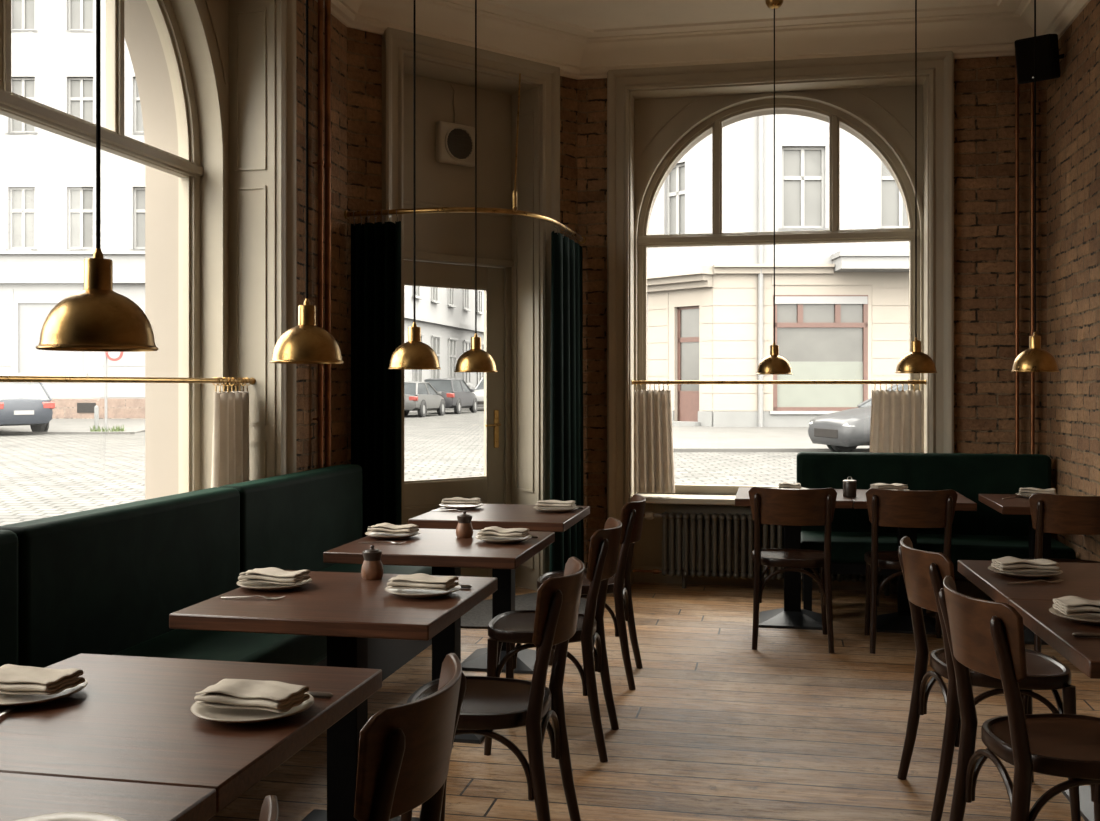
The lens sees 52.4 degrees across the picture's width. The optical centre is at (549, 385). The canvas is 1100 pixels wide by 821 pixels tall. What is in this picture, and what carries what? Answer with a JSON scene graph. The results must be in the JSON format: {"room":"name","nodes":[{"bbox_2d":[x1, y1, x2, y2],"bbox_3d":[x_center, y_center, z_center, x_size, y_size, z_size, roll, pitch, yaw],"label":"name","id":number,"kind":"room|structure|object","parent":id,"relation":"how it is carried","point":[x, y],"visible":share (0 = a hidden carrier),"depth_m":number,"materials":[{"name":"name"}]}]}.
{"room":"restaurant","nodes":[
{"label":"restaurant","id":0,"kind":"room"},
{"bbox_2d":[296,0,346,471],"bbox_3d":[-2.406,-0.480,2.184,0.620,3.720,9.130,0,0,11],"label":"wall","id":1,"kind":"structure","parent":0,"point":[306,374],"depth_m":6.17,"materials":[{"name":"brick"}]},
{"bbox_2d":[0,0,295,499],"bbox_3d":[-1.896,-0.556,4.565,0.678,3.272,2.610,0,0,11],"label":"window","id":2,"kind":"structure","parent":1,"relation":"in","point":[216,79],"depth_m":5.60,"materials":[{"name":"paint"}]},
{"bbox_2d":[0,375,255,384],"bbox_3d":[-1.738,-0.025,4.533,0.036,0.036,2.314,0,0,11],"label":"curtain rod","id":3,"kind":"object","parent":2,"relation":"attached to","point":[3,378],"visible":0.94,"depth_m":4.44,"materials":[{"name":"gold metal"}]},
{"bbox_2d":[211,377,250,487],"bbox_3d":[-1.555,0.346,5.440,0.076,0.777,0.393,0,0,11],"label":"cafe curtain","id":4,"kind":"object","parent":3,"relation":"hanging from","point":[230,447],"visible":0.69,"depth_m":5.42,"materials":[{"name":"fabric"}]},
{"bbox_2d":[313,0,323,467],"bbox_3d":[-1.266,-0.470,6.106,0.063,3.700,0.037,0,0,11],"label":"copper pipe","id":5,"kind":"object","parent":1,"relation":"attached to","point":[320,162],"visible":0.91,"depth_m":6.09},
{"bbox_2d":[323,0,331,466],"bbox_3d":[-1.245,-0.470,6.204,0.066,3.700,0.042,0,0,11],"label":"copper pipe","id":6,"kind":"object","parent":1,"relation":"attached to","point":[327,166],"visible":0.74,"depth_m":6.19,"materials":[{"name":"metal"}]},
{"bbox_2d":[347,27,577,463],"bbox_3d":[-0.701,-0.480,7.406,1.796,3.720,0.620,0,0,-39],"label":"wall","id":7,"kind":"structure","parent":0,"point":[364,49],"depth_m":6.69,"materials":[{"name":"brick"}]},
{"bbox_2d":[344,73,585,243],"bbox_3d":[-0.274,-1.523,6.884,1.866,1.082,0.732,0,0,-39],"label":"rail","id":8,"kind":"object","parent":7,"relation":"attached to","point":[514,211],"visible":0.97,"depth_m":6.49,"materials":[{"name":"gold metal"}]},
{"bbox_2d":[351,208,401,537],"bbox_3d":[-1.018,0.160,6.516,0.329,2.380,0.117,0,0,19],"label":"door curtain","id":9,"kind":"object","parent":8,"relation":"hanging from","point":[376,423],"visible":0.73,"depth_m":6.50,"materials":[{"name":"fabric"}]},
{"bbox_2d":[550,220,583,571],"bbox_3d":[0.121,0.160,7.255,0.092,2.380,0.794,0,0,13],"label":"door curtain","id":10,"kind":"object","parent":8,"relation":"hanging from","point":[566,400],"visible":0.84,"depth_m":7.11,"materials":[{"name":"fabric"}]},
{"bbox_2d":[382,27,559,590],"bbox_3d":[-0.667,-0.393,7.396,1.361,3.545,0.678,0,0,-39],"label":"door","id":11,"kind":"structure","parent":7,"relation":"in","point":[514,251],"depth_m":7.53,"materials":[{"name":"paint"}]},
{"bbox_2d":[436,84,474,166],"bbox_3d":[-0.622,-1.739,7.415,0.300,0.538,0.066,0,0,-39],"label":"speaker","id":12,"kind":"object","parent":11,"relation":"attached to","point":[455,143],"visible":1,"depth_m":7.38},
{"bbox_2d":[445,126,474,161],"bbox_3d":[-0.598,-1.605,7.401,0.236,0.236,0.012,0,0,-39],"label":"grille","id":13,"kind":"object","parent":12,"relation":"attached to","point":[459,140],"depth_m":7.40,"materials":[{"name":"white plastic"}]},
{"bbox_2d":[315,0,1090,79],"bbox_3d":[0.114,-2.230,2.538,4.180,0.220,10.220,0,0,11],"label":"trim","id":14,"kind":"structure","parent":7,"relation":"attached to","point":[992,30],"depth_m":7.19,"materials":[{"name":"paint"}]},
{"bbox_2d":[208,582,1099,820],"bbox_3d":[0.016,1.440,2.670,4.424,0.120,10.440,0,0,11],"label":"floor","id":15,"kind":"structure","parent":0,"point":[713,726],"depth_m":4.45,"materials":[{"name":"wood"}]},
{"bbox_2d":[0,772,215,820],"bbox_3d":[-0.963,1.005,1.457,0.750,0.750,0.750,0,0,11],"label":"dining table","id":16,"kind":"object","parent":15,"relation":"on","point":[21,795],"visible":1,"depth_m":1.71,"materials":[{"name":"brown wood"}]},
{"bbox_2d":[13,812,126,820],"bbox_3d":[-0.674,0.620,1.488,0.230,0.020,0.230,0,0,11],"label":"plate","id":17,"kind":"object","parent":16,"relation":"on","point":[62,816],"visible":1,"depth_m":1.59,"materials":[{"name":"ceramic"}]},
{"bbox_2d":[0,653,381,812],"bbox_3d":[-0.814,1.005,2.194,0.750,0.750,0.750,0,0,11],"label":"dining table","id":18,"kind":"object","parent":15,"relation":"on","point":[133,720],"visible":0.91,"depth_m":2.07,"materials":[{"name":"brown wood"}]},
{"bbox_2d":[0,676,87,706],"bbox_3d":[-1.059,0.620,2.259,0.230,0.020,0.230,0,0,11],"label":"plate","id":19,"kind":"object","parent":18,"relation":"on","point":[6,700],"visible":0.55,"depth_m":2.23,"materials":[{"name":"ceramic"}]},
{"bbox_2d":[0,664,84,694],"bbox_3d":[-1.059,0.593,2.259,0.188,0.032,0.121,0,0,15],"label":"napkin","id":20,"kind":"object","parent":19,"relation":"on","point":[14,679],"visible":1,"depth_m":2.23,"materials":[{"name":"fabric"}]},
{"bbox_2d":[191,692,313,723],"bbox_3d":[-0.571,0.620,2.150,0.230,0.020,0.230,0,0,11],"label":"plate","id":21,"kind":"object","parent":18,"relation":"on","point":[236,716],"visible":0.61,"depth_m":2.11,"materials":[{"name":"ceramic"}]},
{"bbox_2d":[194,679,309,712],"bbox_3d":[-0.571,0.592,2.150,0.188,0.034,0.121,0,0,17],"label":"napkin","id":22,"kind":"object","parent":21,"relation":"on","point":[274,696],"visible":1,"depth_m":2.12,"materials":[{"name":"fabric"}]},
{"bbox_2d":[0,464,431,680],"bbox_3d":[-1.417,0.907,3.392,0.670,0.945,5.707,0,0,11],"label":"banquette","id":23,"kind":"object","parent":15,"relation":"on","point":[109,580],"visible":0.39,"depth_m":4.09,"materials":[{"name":"fabric"}]},
{"bbox_2d":[0,530,17,666],"bbox_3d":[-1.818,0.807,2.723,0.150,0.745,1.417,0,0,11],"label":"cushion","id":24,"kind":"object","parent":23,"relation":"on","point":[8,538],"depth_m":3.34,"materials":[{"name":"fabric"}]},
{"bbox_2d":[0,487,239,667],"bbox_3d":[-1.536,0.807,4.120,0.150,0.745,1.427,0,0,11],"label":"cushion","id":25,"kind":"object","parent":23,"relation":"on","point":[109,580],"depth_m":3.91,"materials":[{"name":"fabric"}]},
{"bbox_2d":[112,629,326,665],"bbox_3d":[-1.210,0.999,4.054,0.525,0.162,1.427,0,0,11],"label":"seat cushion","id":26,"kind":"object","parent":23,"relation":"on","point":[292,649],"depth_m":4.00,"materials":[{"name":"fabric"}]},
{"bbox_2d":[220,464,361,586],"bbox_3d":[-1.251,0.807,5.532,0.150,0.745,1.447,0,0,11],"label":"cushion","id":27,"kind":"object","parent":23,"relation":"on","point":[288,521],"depth_m":5.38,"materials":[{"name":"fabric"}]},
{"bbox_2d":[320,563,431,574],"bbox_3d":[-0.925,0.999,5.466,0.525,0.162,1.447,0,0,11],"label":"seat cushion","id":28,"kind":"object","parent":23,"relation":"on","point":[324,567],"depth_m":5.62,"materials":[{"name":"fabric"}]},
{"bbox_2d":[259,795,278,820],"bbox_3d":[-0.589,0.955,1.287,0.511,0.855,0.455,0,0,11],"label":"bentwood chair","id":29,"kind":"object","parent":15,"relation":"on","point":[269,811],"visible":1,"depth_m":1.42,"materials":[{"name":"brown wood"}]},
{"bbox_2d":[169,570,497,820],"bbox_3d":[-0.613,1.005,3.383,0.750,0.750,0.750,0,0,11],"label":"dining table","id":30,"kind":"object","parent":15,"relation":"on","point":[349,609],"visible":0.85,"depth_m":3.28,"materials":[{"name":"brown wood"}]},
{"bbox_2d":[236,578,311,590],"bbox_3d":[-0.861,0.620,3.494,0.230,0.020,0.230,0,0,11],"label":"plate","id":31,"kind":"object","parent":30,"relation":"on","point":[259,586],"visible":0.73,"depth_m":3.47,"materials":[{"name":"ceramic"}]},
{"bbox_2d":[238,567,309,584],"bbox_3d":[-0.861,0.593,3.494,0.188,0.033,0.121,0,0,13],"label":"napkin","id":32,"kind":"object","parent":31,"relation":"on","point":[270,574],"visible":1,"depth_m":3.46,"materials":[{"name":"fabric"}]},
{"bbox_2d":[361,545,383,579],"bbox_3d":[-0.582,0.576,3.657,0.073,0.109,0.073,0,0,11],"label":"pepper mill","id":33,"kind":"object","parent":30,"relation":"on","point":[372,567],"visible":1,"depth_m":3.63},
{"bbox_2d":[385,585,460,597],"bbox_3d":[-0.384,0.620,3.383,0.230,0.020,0.230,0,0,11],"label":"plate","id":34,"kind":"object","parent":30,"relation":"on","point":[410,593],"visible":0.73,"depth_m":3.35,"materials":[{"name":"ceramic"}]},
{"bbox_2d":[387,573,458,590],"bbox_3d":[-0.384,0.593,3.383,0.189,0.032,0.122,0,0,15],"label":"napkin","id":35,"kind":"object","parent":34,"relation":"on","point":[419,580],"visible":1,"depth_m":3.35,"materials":[{"name":"fabric"}]},
{"bbox_2d":[354,653,465,820],"bbox_3d":[-0.424,0.955,2.054,0.511,0.855,0.455,0,0,11],"label":"bentwood chair","id":36,"kind":"object","parent":15,"relation":"on","point":[404,753],"visible":1,"depth_m":1.88,"materials":[{"name":"brown wood"}]},
{"bbox_2d":[323,528,554,743],"bbox_3d":[-0.420,1.005,4.532,0.750,0.750,0.750,0,0,11],"label":"dining table","id":37,"kind":"object","parent":15,"relation":"on","point":[442,550],"visible":0.62,"depth_m":4.33,"materials":[{"name":"brown wood"}]},
{"bbox_2d":[365,531,420,539],"bbox_3d":[-0.654,0.620,4.651,0.230,0.020,0.230,0,0,11],"label":"plate","id":38,"kind":"object","parent":37,"relation":"on","point":[373,534],"visible":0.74,"depth_m":4.62,"materials":[{"name":"ceramic"}]},
{"bbox_2d":[367,523,418,533],"bbox_3d":[-0.654,0.592,4.651,0.188,0.034,0.121,0,0,13],"label":"napkin","id":39,"kind":"object","parent":38,"relation":"on","point":[387,528],"visible":1,"depth_m":4.61,"materials":[{"name":"fabric"}]},
{"bbox_2d":[456,511,472,537],"bbox_3d":[-0.355,0.576,4.652,0.073,0.109,0.073,0,0,-29],"label":"pepper mill","id":40,"kind":"object","parent":37,"relation":"on","point":[464,529],"visible":1,"depth_m":4.63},
{"bbox_2d":[475,535,531,543],"bbox_3d":[-0.188,0.620,4.532,0.230,0.020,0.230,0,0,11],"label":"plate","id":41,"kind":"object","parent":37,"relation":"on","point":[498,540],"visible":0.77,"depth_m":4.50,"materials":[{"name":"ceramic"}]},
{"bbox_2d":[477,526,529,537],"bbox_3d":[-0.188,0.592,4.532,0.188,0.034,0.121,0,0,14],"label":"napkin","id":42,"kind":"object","parent":41,"relation":"on","point":[493,531],"visible":1,"depth_m":4.50,"materials":[{"name":"fabric"}]},
{"bbox_2d":[401,557,583,820],"bbox_3d":[-0.156,0.955,3.297,0.511,0.855,0.455,0,0,10],"label":"bentwood chair","id":43,"kind":"object","parent":15,"relation":"on","point":[489,703],"visible":0.74,"depth_m":3.15,"materials":[{"name":"brown wood"}]},
{"bbox_2d":[408,504,589,673],"bbox_3d":[-0.231,1.005,5.576,0.750,0.750,0.750,0,0,11],"label":"dining table","id":44,"kind":"object","parent":15,"relation":"on","point":[506,516],"visible":0.62,"depth_m":5.48,"materials":[{"name":"brown wood"}]},
{"bbox_2d":[439,503,483,509],"bbox_3d":[-0.457,0.620,5.754,0.230,0.020,0.230,0,0,11],"label":"plate","id":45,"kind":"object","parent":44,"relation":"on","point":[458,507],"visible":0.78,"depth_m":5.71,"materials":[{"name":"ceramic"}]},
{"bbox_2d":[441,497,481,504],"bbox_3d":[-0.457,0.593,5.754,0.188,0.033,0.121,0,0,9],"label":"napkin","id":46,"kind":"object","parent":45,"relation":"on","point":[455,500],"visible":1,"depth_m":5.72,"materials":[{"name":"fabric"}]},
{"bbox_2d":[533,506,578,512],"bbox_3d":[0.029,0.620,5.625,0.230,0.020,0.230,0,0,11],"label":"plate","id":47,"kind":"object","parent":44,"relation":"on","point":[551,510],"visible":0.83,"depth_m":5.57,"materials":[{"name":"ceramic"}]},
{"bbox_2d":[535,500,575,507],"bbox_3d":[0.029,0.593,5.625,0.188,0.032,0.121,0,0,11],"label":"napkin","id":48,"kind":"object","parent":47,"relation":"on","point":[545,503],"visible":1,"depth_m":5.59,"materials":[{"name":"fabric"}]},
{"bbox_2d":[461,592,586,628],"bbox_3d":[-0.191,1.374,6.809,1.440,0.012,0.800,0,0,-39],"label":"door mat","id":49,"kind":"object","parent":15,"relation":"on","point":[479,616],"visible":0.06,"depth_m":6.84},
{"bbox_2d":[484,517,621,762],"bbox_3d":[0.022,0.955,4.333,0.511,0.855,0.455,0,0,9],"label":"bentwood chair","id":50,"kind":"object","parent":15,"relation":"on","point":[511,627],"visible":0.81,"depth_m":4.17,"materials":[{"name":"brown wood"}]},
{"bbox_2d":[536,494,645,689],"bbox_3d":[0.198,0.955,5.307,0.511,0.855,0.455,0,0,9],"label":"bentwood chair","id":51,"kind":"object","parent":15,"relation":"on","point":[632,513],"visible":0.55,"depth_m":5.11,"materials":[{"name":"brown wood"}]},
{"bbox_2d":[633,511,897,595],"bbox_3d":[1.468,1.121,7.513,1.837,0.519,0.150,0,0,11],"label":"radiator","id":52,"kind":"object","parent":15,"relation":"on","point":[666,516],"visible":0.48,"depth_m":7.54,"materials":[{"name":"metal"}]},
{"bbox_2d":[748,487,836,652],"bbox_3d":[1.302,0.955,6.021,0.455,0.855,0.511,0,0,10],"label":"bentwood chair","id":53,"kind":"object","parent":15,"relation":"on","point":[769,506],"visible":1,"depth_m":5.83,"materials":[{"name":"brown wood"}]},
{"bbox_2d":[735,487,852,629],"bbox_3d":[1.418,1.005,6.539,0.640,0.750,0.720,0,0,11],"label":"dining table","id":54,"kind":"object","parent":15,"relation":"on","point":[791,616],"visible":0.52,"depth_m":6.48,"materials":[{"name":"brown wood"}]},
{"bbox_2d":[843,477,856,496],"bbox_3d":[1.703,0.572,6.349,0.076,0.116,0.076,0,0,11],"label":"lidded jar","id":55,"kind":"object","parent":54,"relation":"on","point":[849,486],"visible":1,"depth_m":6.32,"materials":[{"name":"metal"}]},
{"bbox_2d":[864,488,957,653],"bbox_3d":[1.898,0.955,5.931,0.455,0.855,0.511,0,0,11],"label":"bentwood chair","id":56,"kind":"object","parent":15,"relation":"on","point":[887,508],"visible":0.62,"depth_m":5.74,"materials":[{"name":"brown wood"}]},
{"bbox_2d":[850,489,976,634],"bbox_3d":[2.050,1.005,6.411,0.640,0.750,0.720,0,0,11],"label":"dining table","id":57,"kind":"object","parent":15,"relation":"on","point":[900,621],"visible":0.34,"depth_m":6.34,"materials":[{"name":"black metal"}]},
{"bbox_3d":[2.003,0.620,6.594,0.230,0.020,0.230,0,0,11],"label":"plate","id":58,"kind":"object","parent":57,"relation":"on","visible":0},
{"bbox_2d":[870,483,907,489],"bbox_3d":[2.003,0.592,6.594,0.188,0.034,0.121,0,0,-9],"label":"napkin","id":59,"kind":"object","parent":58,"relation":"on","point":[895,486],"visible":0.98,"depth_m":6.56,"materials":[{"name":"fabric"}]},
{"bbox_2d":[796,452,1075,615],"bbox_3d":[2.289,0.902,6.786,1.535,0.955,0.670,0,0,11],"label":"banquette","id":60,"kind":"object","parent":15,"relation":"on","point":[986,534],"visible":0.44,"depth_m":6.90,"materials":[{"name":"fabric"}]},
{"bbox_2d":[796,452,1050,535],"bbox_3d":[2.336,0.792,7.042,1.525,0.735,0.150,0,0,11],"label":"cushion","id":61,"kind":"object","parent":60,"relation":"on","point":[969,475],"depth_m":6.95,"materials":[{"name":"fabric"}]},
{"bbox_2d":[801,531,1075,565],"bbox_3d":[2.275,0.982,6.715,1.535,0.127,0.525,0,0,11],"label":"seat cushion","id":62,"kind":"object","parent":60,"relation":"on","point":[848,548],"depth_m":6.56,"materials":[{"name":"fabric"}]},
{"bbox_2d":[897,536,1080,820],"bbox_3d":[1.439,0.955,3.721,0.511,0.855,0.455,0,0,2],"label":"bentwood chair","id":63,"kind":"object","parent":15,"relation":"on","point":[924,572],"visible":0.8,"depth_m":3.59,"materials":[{"name":"brown wood"}]},
{"bbox_2d":[938,576,1099,820],"bbox_3d":[1.303,0.955,2.910,0.511,0.855,0.455,0,0,0],"label":"bentwood chair","id":64,"kind":"object","parent":15,"relation":"on","point":[986,637],"visible":1,"depth_m":2.83,"materials":[{"name":"brown wood"}]},
{"bbox_2d":[979,494,1072,644],"bbox_3d":[2.692,1.005,6.139,0.520,0.750,0.700,0,0,11],"label":"dining table","id":65,"kind":"object","parent":15,"relation":"on","point":[1018,505],"visible":0.37,"depth_m":6.09,"materials":[{"name":"brown wood"}]},
{"bbox_2d":[1015,493,1058,497],"bbox_3d":[2.750,0.620,6.301,0.230,0.020,0.230,0,0,11],"label":"plate","id":66,"kind":"object","parent":65,"relation":"on","point":[1023,495],"visible":0.3,"depth_m":6.30,"materials":[{"name":"ceramic"}]},
{"bbox_2d":[1019,487,1055,494],"bbox_3d":[2.750,0.593,6.301,0.188,0.033,0.121,0,0,26],"label":"napkin","id":67,"kind":"object","parent":66,"relation":"on","point":[1030,490],"visible":0.94,"depth_m":6.27,"materials":[{"name":"fabric"}]},
{"bbox_2d":[957,560,1099,820],"bbox_3d":[1.842,1.005,3.612,0.860,0.750,0.752,0,0,9],"label":"dining table","id":68,"kind":"object","parent":15,"relation":"on","point":[1082,580],"visible":0.7,"depth_m":3.59,"materials":[{"name":"brown wood"}]},
{"bbox_2d":[988,566,1062,578],"bbox_3d":[1.581,0.620,3.716,0.230,0.020,0.230,0,0,11],"label":"plate","id":69,"kind":"object","parent":68,"relation":"on","point":[1025,574],"visible":0.71,"depth_m":3.69,"materials":[{"name":"ceramic"}]},
{"bbox_2d":[991,556,1060,571],"bbox_3d":[1.581,0.592,3.716,0.188,0.034,0.121,0,0,5],"label":"napkin","id":70,"kind":"object","parent":69,"relation":"on","point":[1008,563],"visible":1,"depth_m":3.68,"materials":[{"name":"fabric"}]},
{"bbox_2d":[1009,599,1099,678],"bbox_3d":[1.722,1.005,2.866,0.860,0.750,0.752,0,0,9],"label":"dining table","id":71,"kind":"object","parent":15,"relation":"on","point":[1056,631],"visible":0.75,"depth_m":2.88,"materials":[{"name":"brown wood"}]},
{"bbox_2d":[1049,607,1099,624],"bbox_3d":[1.468,0.620,3.004,0.230,0.020,0.230,0,0,11],"label":"plate","id":72,"kind":"object","parent":71,"relation":"on","point":[1091,619],"visible":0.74,"depth_m":2.99,"materials":[{"name":"ceramic"}]},
{"bbox_2d":[1053,596,1099,614],"bbox_3d":[1.468,0.592,3.004,0.188,0.035,0.121,0,0,7],"label":"napkin","id":73,"kind":"object","parent":72,"relation":"on","point":[1068,605],"visible":1,"depth_m":2.98,"materials":[{"name":"fabric"}]},
{"bbox_2d":[1023,493,1099,652],"bbox_3d":[2.636,0.955,5.670,0.455,0.855,0.511,0,0,11],"label":"bentwood chair","id":74,"kind":"object","parent":15,"relation":"on","point":[1050,513],"visible":0.4,"depth_m":5.46,"materials":[{"name":"brown wood"}]},
{"bbox_2d":[485,0,998,29],"bbox_3d":[-0.004,-2.465,2.714,5.080,0.250,11.120,0,0,11],"label":"ceiling","id":75,"kind":"structure","parent":0,"point":[591,14],"depth_m":6.92,"materials":[{"name":"paint"}]},
{"bbox_2d":[36,0,158,351],"bbox_3d":[-0.878,-1.205,2.171,0.221,2.270,0.221,0,0,11],"label":"pendant lamp","id":76,"kind":"object","parent":75,"relation":"hanging from","point":[96,318],"visible":1,"depth_m":2.12,"materials":[{"name":"gold metal"}]},
{"bbox_2d":[270,0,343,363],"bbox_3d":[-0.744,-1.205,3.420,0.221,2.270,0.221,0,0,11],"label":"pendant lamp","id":77,"kind":"object","parent":75,"relation":"hanging from","point":[305,343],"visible":1,"depth_m":3.37,"materials":[{"name":"gold metal"}]},
{"bbox_2d":[388,0,440,369],"bbox_3d":[-0.566,-1.205,4.669,0.221,2.270,0.221,0,0,11],"label":"pendant lamp","id":78,"kind":"object","parent":75,"relation":"hanging from","point":[414,354],"visible":1,"depth_m":4.63,"materials":[{"name":"gold metal"}]},
{"bbox_2d":[454,0,497,371],"bbox_3d":[-0.374,-1.205,5.645,0.221,2.270,0.221,0,0,11],"label":"pendant lamp","id":79,"kind":"object","parent":75,"relation":"hanging from","point":[475,359],"visible":1,"depth_m":5.62,"materials":[{"name":"gold metal"}]},
{"bbox_2d":[756,0,792,374],"bbox_3d":[1.357,-1.205,6.755,0.221,2.270,0.221,0,0,11],"label":"pendant lamp","id":80,"kind":"object","parent":75,"relation":"hanging from","point":[774,364],"visible":1,"depth_m":6.73,"materials":[{"name":"gold metal"}]},
{"bbox_2d":[895,0,936,372],"bbox_3d":[1.997,-1.205,6.096,0.221,2.270,0.221,0,0,11],"label":"pendant lamp","id":81,"kind":"object","parent":75,"relation":"hanging from","point":[915,361],"visible":1,"depth_m":6.08,"materials":[{"name":"gold metal"}]},
{"bbox_2d":[1011,0,1058,371],"bbox_3d":[2.399,-1.205,5.525,0.221,2.270,0.221,0,0,11],"label":"pendant lamp","id":82,"kind":"object","parent":75,"relation":"hanging from","point":[1033,359],"visible":1,"depth_m":5.50,"materials":[{"name":"gold metal"}]},
{"bbox_2d":[578,56,1046,580],"bbox_3d":[1.743,-0.480,7.738,3.042,3.720,0.620,0,0,11],"label":"wall","id":83,"kind":"structure","parent":0,"point":[984,88],"depth_m":7.22,"materials":[{"name":"brick"}]},
{"bbox_2d":[607,51,953,590],"bbox_3d":[1.562,-0.396,7.745,2.255,3.552,0.678,0,0,11],"label":"window","id":84,"kind":"structure","parent":83,"relation":"in","point":[656,115],"depth_m":7.64,"materials":[{"name":"paint"}]},
{"bbox_2d":[632,379,925,384],"bbox_3d":[1.518,-0.025,7.529,1.944,0.036,0.036,0,0,11],"label":"curtain rod","id":85,"kind":"object","parent":84,"relation":"attached to","point":[756,381],"visible":1,"depth_m":7.49,"materials":[{"name":"gold metal"}]},
{"bbox_2d":[634,380,674,492],"bbox_3d":[0.719,0.346,7.690,0.284,0.777,0.078,0,0,11],"label":"cafe curtain","id":86,"kind":"object","parent":85,"relation":"hanging from","point":[653,435],"visible":1,"depth_m":7.69,"materials":[{"name":"fabric"}]},
{"bbox_2d":[869,380,922,452],"bbox_3d":[2.278,0.346,7.376,0.354,0.777,0.072,0,0,11],"label":"cafe curtain","id":87,"kind":"object","parent":85,"relation":"hanging from","point":[896,425],"visible":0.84,"depth_m":7.37,"materials":[{"name":"fabric"}]},
{"bbox_2d":[584,568,993,600],"bbox_3d":[1.680,1.320,7.425,3.042,0.120,0.020,0,0,11],"label":"baseboard","id":88,"kind":"structure","parent":83,"relation":"attached to","point":[967,588],"depth_m":7.21,"materials":[{"name":"paint"}]},
{"bbox_2d":[1014,57,1019,453],"bbox_3d":[2.982,-0.470,7.141,0.034,3.700,0.062,0,0,11],"label":"copper pipe","id":89,"kind":"object","parent":83,"relation":"attached to","point":[1016,131],"visible":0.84,"depth_m":7.12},
{"bbox_2d":[1030,82,1034,453],"bbox_3d":[3.073,-0.470,7.122,0.034,3.700,0.062,0,0,11],"label":"copper pipe","id":90,"kind":"object","parent":83,"relation":"attached to","point":[1032,374],"visible":0.7,"depth_m":7.10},
{"bbox_2d":[1047,0,1099,561],"bbox_3d":[2.341,-0.480,2.252,0.300,3.720,11.140,0,0,11],"label":"wall","id":91,"kind":"structure","parent":0,"point":[1073,98],"depth_m":6.47,"materials":[{"name":"brick"}]},
{"bbox_2d":[1014,34,1063,83],"bbox_3d":[2.960,-1.965,6.708,0.264,0.285,0.256,0,0,39],"label":"speaker","id":92,"kind":"object","parent":91,"relation":"attached to","point":[1047,48],"visible":0.92,"depth_m":6.65},
{"bbox_2d":[1016,36,1050,81],"bbox_3d":[2.878,-1.945,6.651,0.188,0.231,0.063,0,0,39],"label":"grille","id":93,"kind":"object","parent":92,"relation":"attached to","point":[1024,47],"depth_m":6.65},
{"label":"outside","id":94,"kind":"structure","parent":0,"visible":0},
{"bbox_2d":[0,407,798,525],"bbox_3d":[0.201,1.350,3.020,220.000,0.140,220.000,0,0,11],"label":"ground","id":95,"kind":"structure","parent":94,"point":[42,475],"depth_m":18.63,"materials":[{"name":"stone"}]},
{"bbox_2d":[0,382,54,431],"bbox_3d":[-15.286,0.570,30.129,4.432,1.540,2.040,0,0,38],"label":"car","id":96,"kind":"object","parent":95,"relation":"on","point":[21,403],"visible":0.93,"depth_m":28.94,"materials":[{"name":"grey metal"}]},
{"bbox_2d":[0,0,483,418],"bbox_3d":[-15.421,-6.370,60.406,29.157,15.500,49.412,0,0,0],"label":"building","id":97,"kind":"structure","parent":95,"relation":"on","point":[48,179],"depth_m":36.00,"materials":[{"name":"white paint"}]},
{"bbox_2d":[19,303,84,372],"bbox_3d":[-16.075,-1.545,36.090,2.150,2.250,0.060,0,0,0],"label":"roller shutter","id":98,"kind":"object","parent":97,"relation":"hanging from","point":[32,316],"depth_m":36.06,"materials":[{"name":"white"}]},
{"bbox_2d":[404,382,444,416],"bbox_3d":[-5.771,0.570,47.269,2.040,1.500,4.332,0,0,11],"label":"car","id":99,"kind":"object","parent":95,"relation":"on","point":[421,397],"visible":0.73,"depth_m":45.85,"materials":[{"name":"silver metal"}]},
{"bbox_2d":[424,379,476,413],"bbox_3d":[-4.723,0.490,52.465,2.040,1.660,4.432,0,0,11],"label":"car","id":100,"kind":"object","parent":95,"relation":"on","point":[456,393],"visible":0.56,"depth_m":50.77,"materials":[{"name":"grey metal"}]},
{"bbox_2d":[469,378,483,410],"bbox_3d":[-2.946,0.425,59.255,2.040,1.790,4.632,0,0,11],"label":"car","id":101,"kind":"object","parent":95,"relation":"on","point":[479,389],"visible":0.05,"depth_m":57.41,"materials":[{"name":"white metal"}]},
{"bbox_2d":[647,114,908,426],"bbox_3d":[6.302,-4.920,32.819,19.739,12.600,9.450,0,0,45],"label":"building","id":102,"kind":"structure","parent":95,"relation":"on","point":[842,309],"depth_m":29.00,"materials":[{"name":"white paint"}]},
{"bbox_2d":[808,384,908,451],"bbox_3d":[7.111,0.590,20.994,4.332,1.460,2.040,0,0,-16],"label":"car","id":103,"kind":"object","parent":95,"relation":"on","point":[845,430],"visible":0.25,"depth_m":20.21,"materials":[{"name":"grey metal"}]},
{"bbox_2d":[814,428,837,437],"bbox_3d":[5.045,0.860,20.401,0.032,0.160,0.840,0,0,-16],"label":"license plate","id":104,"kind":"object","parent":103,"relation":"attached to","point":[818,432],"depth_m":20.39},
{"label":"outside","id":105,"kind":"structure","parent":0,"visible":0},
{"bbox_2d":[0,419,144,433],"bbox_3d":[-22.550,1.215,32.800,22.900,0.330,6.400,0,0,0],"label":"pavement","id":106,"kind":"structure","parent":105,"point":[56,426],"depth_m":32.13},
{"bbox_2d":[90,425,124,431],"bbox_3d":[-12.158,1.151,30.706,0.912,0.199,0.914,0,0,11],"label":"grass tuft","id":107,"kind":"object","parent":106,"relation":"on","point":[113,429],"visible":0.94,"depth_m":30.47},
{"bbox_2d":[105,352,122,431],"bbox_3d":[-11.934,-0.340,30.584,0.522,3.200,0.097,0,0,0],"label":"sign post","id":108,"kind":"object","parent":106,"relation":"on","point":[113,356],"visible":0.58,"depth_m":30.57,"materials":[{"name":"metal"}]},
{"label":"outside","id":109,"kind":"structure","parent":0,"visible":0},
{"bbox_2d":[672,426,868,451],"bbox_3d":[9.150,1.215,25.400,17.700,0.330,7.600,0,0,0],"label":"pavement","id":110,"kind":"structure","parent":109,"point":[685,438],"depth_m":24.54,"materials":[{"name":"concrete"}]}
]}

